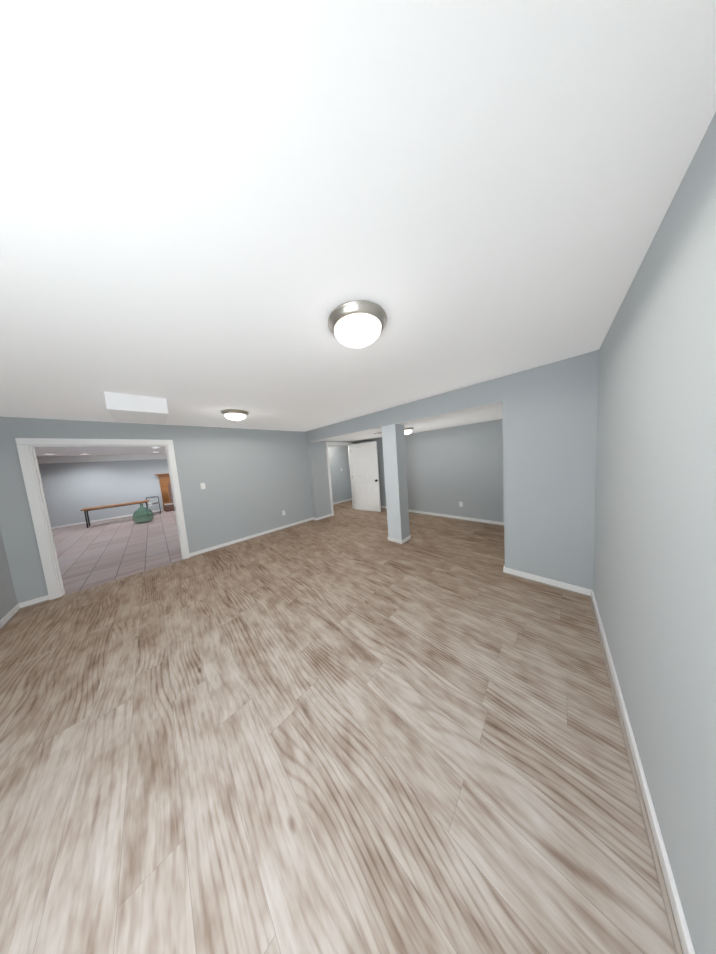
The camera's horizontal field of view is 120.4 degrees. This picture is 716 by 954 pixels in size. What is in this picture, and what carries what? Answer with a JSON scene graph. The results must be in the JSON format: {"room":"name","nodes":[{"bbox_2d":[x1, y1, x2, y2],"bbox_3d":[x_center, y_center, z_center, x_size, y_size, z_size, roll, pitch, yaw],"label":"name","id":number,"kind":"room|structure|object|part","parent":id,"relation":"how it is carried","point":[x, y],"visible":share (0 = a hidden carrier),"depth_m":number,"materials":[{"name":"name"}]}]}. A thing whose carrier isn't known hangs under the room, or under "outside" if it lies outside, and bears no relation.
{"room":"empty basement room","nodes":[
{"label":"empty basement room","id":0,"kind":"room"},
{"bbox_2d":[0,529,16,619],"bbox_3d":[-2.485,0.502,0.552,5.380,2.400,0.100,1,7,45],"label":"wall","id":1,"kind":"structure","parent":0,"point":[8,601],"depth_m":2.45,"materials":[{"name":"paint"}]},
{"bbox_2d":[0,602,27,630],"bbox_3d":[-2.419,1.648,0.759,5.200,0.078,0.027,1,7,45],"label":"baseboard","id":2,"kind":"structure","parent":1,"relation":"attached to","point":[10,615],"depth_m":2.42,"materials":[{"name":"white wood"}]},
{"bbox_2d":[37,454,166,463],"bbox_3d":[-9.037,-0.736,7.809,0.200,0.225,7.450,1,7,45],"label":"ceiling bulkhead","id":3,"kind":"object","parent":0,"point":[67,459],"visible":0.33,"depth_m":7.35,"materials":[{"name":"paint"}]},
{"bbox_2d":[39,459,168,528],"bbox_3d":[-9.070,0.353,8.014,0.120,2.400,7.450,1,7,45],"label":"wall","id":4,"kind":"structure","parent":0,"point":[71,490],"depth_m":7.50,"materials":[{"name":"paint"}]},
{"bbox_2d":[52,509,163,528],"bbox_3d":[-9.903,1.656,7.091,0.013,0.066,4.630,1,7,45],"label":"baseboard","id":5,"kind":"structure","parent":4,"relation":"attached to","point":[98,520],"depth_m":7.47,"materials":[{"name":"white wood"}]},
{"bbox_2d":[52,511,182,595],"bbox_3d":[-6.419,1.631,5.588,7.280,0.121,7.450,1,7,45],"label":"floor","id":6,"kind":"structure","parent":0,"point":[98,553],"depth_m":4.49,"materials":[{"name":"tile"}]},
{"bbox_2d":[80,500,148,527],"bbox_3d":[-8.434,1.267,7.245,0.400,0.620,1.550,1,7,45],"label":"bench","id":7,"kind":"object","parent":6,"relation":"on","point":[85,510],"visible":0.83,"depth_m":6.95,"materials":[{"name":"brown wood"}]},
{"bbox_2d":[132,503,153,522],"bbox_3d":[-7.220,1.203,6.873,0.494,0.628,0.494,1,7,45],"label":"demijohn","id":8,"kind":"object","parent":6,"relation":"on","point":[142,514],"visible":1,"depth_m":6.75,"materials":[{"name":"green glass"}]},
{"bbox_2d":[146,496,160,514],"bbox_3d":[-8.156,1.135,8.171,0.450,0.685,0.355,1,7,45],"label":"console table","id":9,"kind":"object","parent":6,"relation":"on","point":[155,503],"visible":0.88,"depth_m":8.15,"materials":[{"name":"black metal"}]},
{"bbox_2d":[155,473,174,511],"bbox_3d":[-7.532,0.562,9.111,0.520,1.572,1.987,1,7,45],"label":"fireplace","id":10,"kind":"object","parent":6,"relation":"on","point":[166,492],"visible":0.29,"depth_m":8.70,"materials":[{"name":"brown wood"}]},
{"bbox_2d":[0,417,312,603],"bbox_3d":[-2.876,0.232,4.064,0.120,2.400,4.570,1,7,45],"label":"wall","id":11,"kind":"structure","parent":0,"point":[255,481],"depth_m":3.93,"materials":[{"name":"paint"}]},
{"bbox_2d":[15,438,189,599],"bbox_3d":[-3.727,0.496,3.206,0.154,2.144,1.465,1,7,45],"label":"door frame","id":12,"kind":"structure","parent":11,"relation":"attached to","point":[28,459],"depth_m":2.74,"materials":[{"name":"white wood"}]},
{"bbox_2d":[189,517,315,557],"bbox_3d":[-2.150,1.293,4.694,0.040,0.078,2.663,1,7,45],"label":"baseboard","id":13,"kind":"structure","parent":11,"relation":"attached to","point":[223,545],"depth_m":4.44,"materials":[{"name":"white wood"}]},
{"bbox_2d":[305,431,319,517],"bbox_3d":[-1.217,-0.016,5.532,0.168,2.400,0.120,1,7,45],"label":"wall","id":14,"kind":"structure","parent":0,"point":[313,478],"depth_m":5.48,"materials":[{"name":"paint"}]},
{"bbox_2d":[314,441,331,516],"bbox_3d":[-0.998,-0.048,5.719,0.120,2.400,0.456,1,7,45],"label":"wall","id":15,"kind":"structure","parent":0,"point":[322,477],"depth_m":5.66,"materials":[{"name":"paint"}]},
{"bbox_2d":[316,514,331,520],"bbox_3d":[-0.930,1.117,5.695,0.027,0.078,0.524,1,7,45],"label":"baseboard","id":16,"kind":"structure","parent":15,"relation":"attached to","point":[329,515],"depth_m":5.67,"materials":[{"name":"white wood"}]},
{"bbox_2d":[328,446,351,502],"bbox_3d":[-0.423,-0.279,7.928,0.120,2.400,4.430,1,7,45],"label":"wall","id":17,"kind":"structure","parent":0,"point":[340,479],"depth_m":7.59,"materials":[{"name":"paint"}]},
{"bbox_2d":[333,498,351,504],"bbox_3d":[-0.286,0.875,7.975,0.027,0.078,4.430,1,7,45],"label":"baseboard","id":18,"kind":"structure","parent":17,"relation":"attached to","point":[342,501],"depth_m":7.65,"materials":[{"name":"white wood"}]},
{"bbox_2d":[0,500,682,953],"bbox_3d":[0.373,1.253,4.143,6.560,0.120,9.000,1,7,45],"label":"floor","id":19,"kind":"structure","parent":0,"point":[346,728],"depth_m":1.08,"materials":[{"name":"brown laminate"}]},
{"bbox_2d":[382,424,409,543],"bbox_3d":[0.701,0.133,3.767,0.291,2.120,0.281,1,7,45],"label":"post","id":20,"kind":"object","parent":19,"relation":"on","point":[394,453],"visible":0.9,"depth_m":3.66,"materials":[{"name":"paint"}]},
{"bbox_2d":[388,535,410,543],"bbox_3d":[0.776,1.142,3.853,0.317,0.066,0.306,1,7,45],"label":"baseboard","id":21,"kind":"structure","parent":20,"relation":"attached to","point":[399,541],"depth_m":3.74,"materials":[{"name":"white wood"}]},
{"bbox_2d":[0,0,715,456],"bbox_3d":[-4.566,-0.868,3.553,12.780,0.120,7.730,1,7,45],"label":"ceiling","id":22,"kind":"structure","parent":0,"point":[210,210],"depth_m":0.64,"materials":[{"name":"paint"}]},
{"bbox_2d":[104,391,168,423],"bbox_3d":[-2.538,-0.779,2.383,0.670,0.177,0.446,1,7,45],"label":"soffit box","id":23,"kind":"object","parent":22,"relation":"attached to","point":[121,407],"visible":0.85,"depth_m":2.19,"materials":[{"name":"paint"}]},
{"bbox_2d":[221,409,248,421],"bbox_3d":[-1.830,-0.895,3.064,0.362,0.145,0.362,1,7,45],"label":"ceiling light","id":24,"kind":"object","parent":22,"relation":"attached to","point":[236,415],"visible":1,"depth_m":2.96,"materials":[{"name":"white glass"}]},
{"bbox_3d":[-1.829,-0.886,3.065,0.292,0.075,0.292,1,7,45],"label":"lamp shade","id":25,"kind":"part","parent":24,"relation":"part of","materials":[{"name":"white glass"}]},
{"bbox_2d":[328,300,386,347],"bbox_3d":[0.000,-0.877,1.264,0.362,0.145,0.362,1,7,45],"label":"ceiling light","id":26,"kind":"object","parent":22,"relation":"attached to","point":[356,324],"visible":1,"depth_m":1.16,"materials":[{"name":"white glass"}]},
{"bbox_3d":[0.001,-0.868,1.265,0.292,0.075,0.292,1,7,45],"label":"lamp shade","id":27,"kind":"part","parent":26,"relation":"part of","materials":[{"name":"white glass"}]},
{"bbox_2d":[309,377,502,440],"bbox_3d":[0.306,-1.062,3.970,4.178,0.280,0.280,1,7,45],"label":"wall","id":28,"kind":"structure","parent":0,"point":[482,393],"depth_m":3.10,"materials":[{"name":"paint"}]},
{"bbox_2d":[310,401,502,441],"bbox_3d":[0.323,-0.924,3.990,4.177,0.005,0.298,1,7,45],"label":"soffit","id":29,"kind":"structure","parent":0,"point":[487,406],"depth_m":3.15,"materials":[{"name":"paint"}]},
{"bbox_2d":[326,406,502,441],"bbox_3d":[1.375,-1.242,4.327,5.432,0.380,1.760,1,7,45],"label":"ceiling","id":30,"kind":"structure","parent":0,"point":[486,415],"depth_m":3.96,"materials":[{"name":"paint"}]},
{"bbox_2d":[404,427,412,435],"bbox_3d":[1.039,-0.949,4.338,0.272,0.156,0.271,1,7,45],"label":"light","id":31,"kind":"object","parent":30,"relation":"attached to","point":[407,431],"visible":0.77,"depth_m":4.24,"materials":[{"name":"silver metal"}]},
{"bbox_3d":[1.040,-0.940,4.339,0.219,0.086,0.219,1,7,45],"label":"lamp shade","id":32,"kind":"part","parent":31,"relation":"part of","materials":[{"name":"white glass"}]},
{"bbox_2d":[360,419,503,521],"bbox_3d":[1.996,-0.212,5.037,5.332,2.400,0.120,1,7,45],"label":"wall","id":33,"kind":"structure","parent":0,"point":[449,469],"depth_m":4.70,"materials":[{"name":"paint"}]},
{"bbox_2d":[381,506,503,525],"bbox_3d":[1.966,0.950,5.147,4.912,0.078,0.027,1,7,45],"label":"baseboard","id":34,"kind":"structure","parent":33,"relation":"attached to","point":[446,516],"depth_m":4.78,"materials":[{"name":"white wood"}]},
{"bbox_2d":[502,350,598,589],"bbox_3d":[2.147,0.009,2.314,0.784,2.400,0.280,1,7,45],"label":"wall","id":35,"kind":"structure","parent":0,"point":[549,436],"depth_m":2.18,"materials":[{"name":"paint"}]},
{"bbox_2d":[503,567,587,596],"bbox_3d":[2.091,1.180,2.337,0.717,0.078,0.027,1,7,45],"label":"baseboard","id":36,"kind":"structure","parent":35,"relation":"attached to","point":[578,590],"depth_m":2.30,"materials":[{"name":"white wood"}]},
{"bbox_2d":[593,112,715,953],"bbox_3d":[1.444,0.174,0.993,0.272,2.400,6.691,1,7,45],"label":"wall","id":37,"kind":"structure","parent":0,"point":[654,579],"depth_m":0.72,"materials":[{"name":"paint"}]},
{"bbox_2d":[588,589,694,953],"bbox_3d":[0.899,1.423,0.516,0.147,0.078,4.320,1,7,45],"label":"baseboard","id":38,"kind":"structure","parent":37,"relation":"attached to","point":[674,909],"depth_m":0.82,"materials":[{"name":"white wood"}]},
{"bbox_3d":[-0.597,-1.141,6.113,0.120,0.355,0.906,1,7,45],"label":"wall","id":39,"kind":"structure","parent":0,"visible":0},
{"bbox_2d":[325,442,354,515],"bbox_3d":[-0.511,0.017,6.211,0.154,2.115,1.046,1,7,45],"label":"door frame","id":40,"kind":"structure","parent":39,"relation":"attached to","point":[348,444],"depth_m":5.99,"materials":[{"name":"white wood"}]},
{"bbox_2d":[350,441,380,511],"bbox_3d":[0.216,0.007,6.128,0.911,2.030,0.175,-1,6,34],"label":"door","id":41,"kind":"structure","parent":39,"relation":"in","point":[365,470],"depth_m":6.09,"materials":[{"name":"white wood"}]}
]}

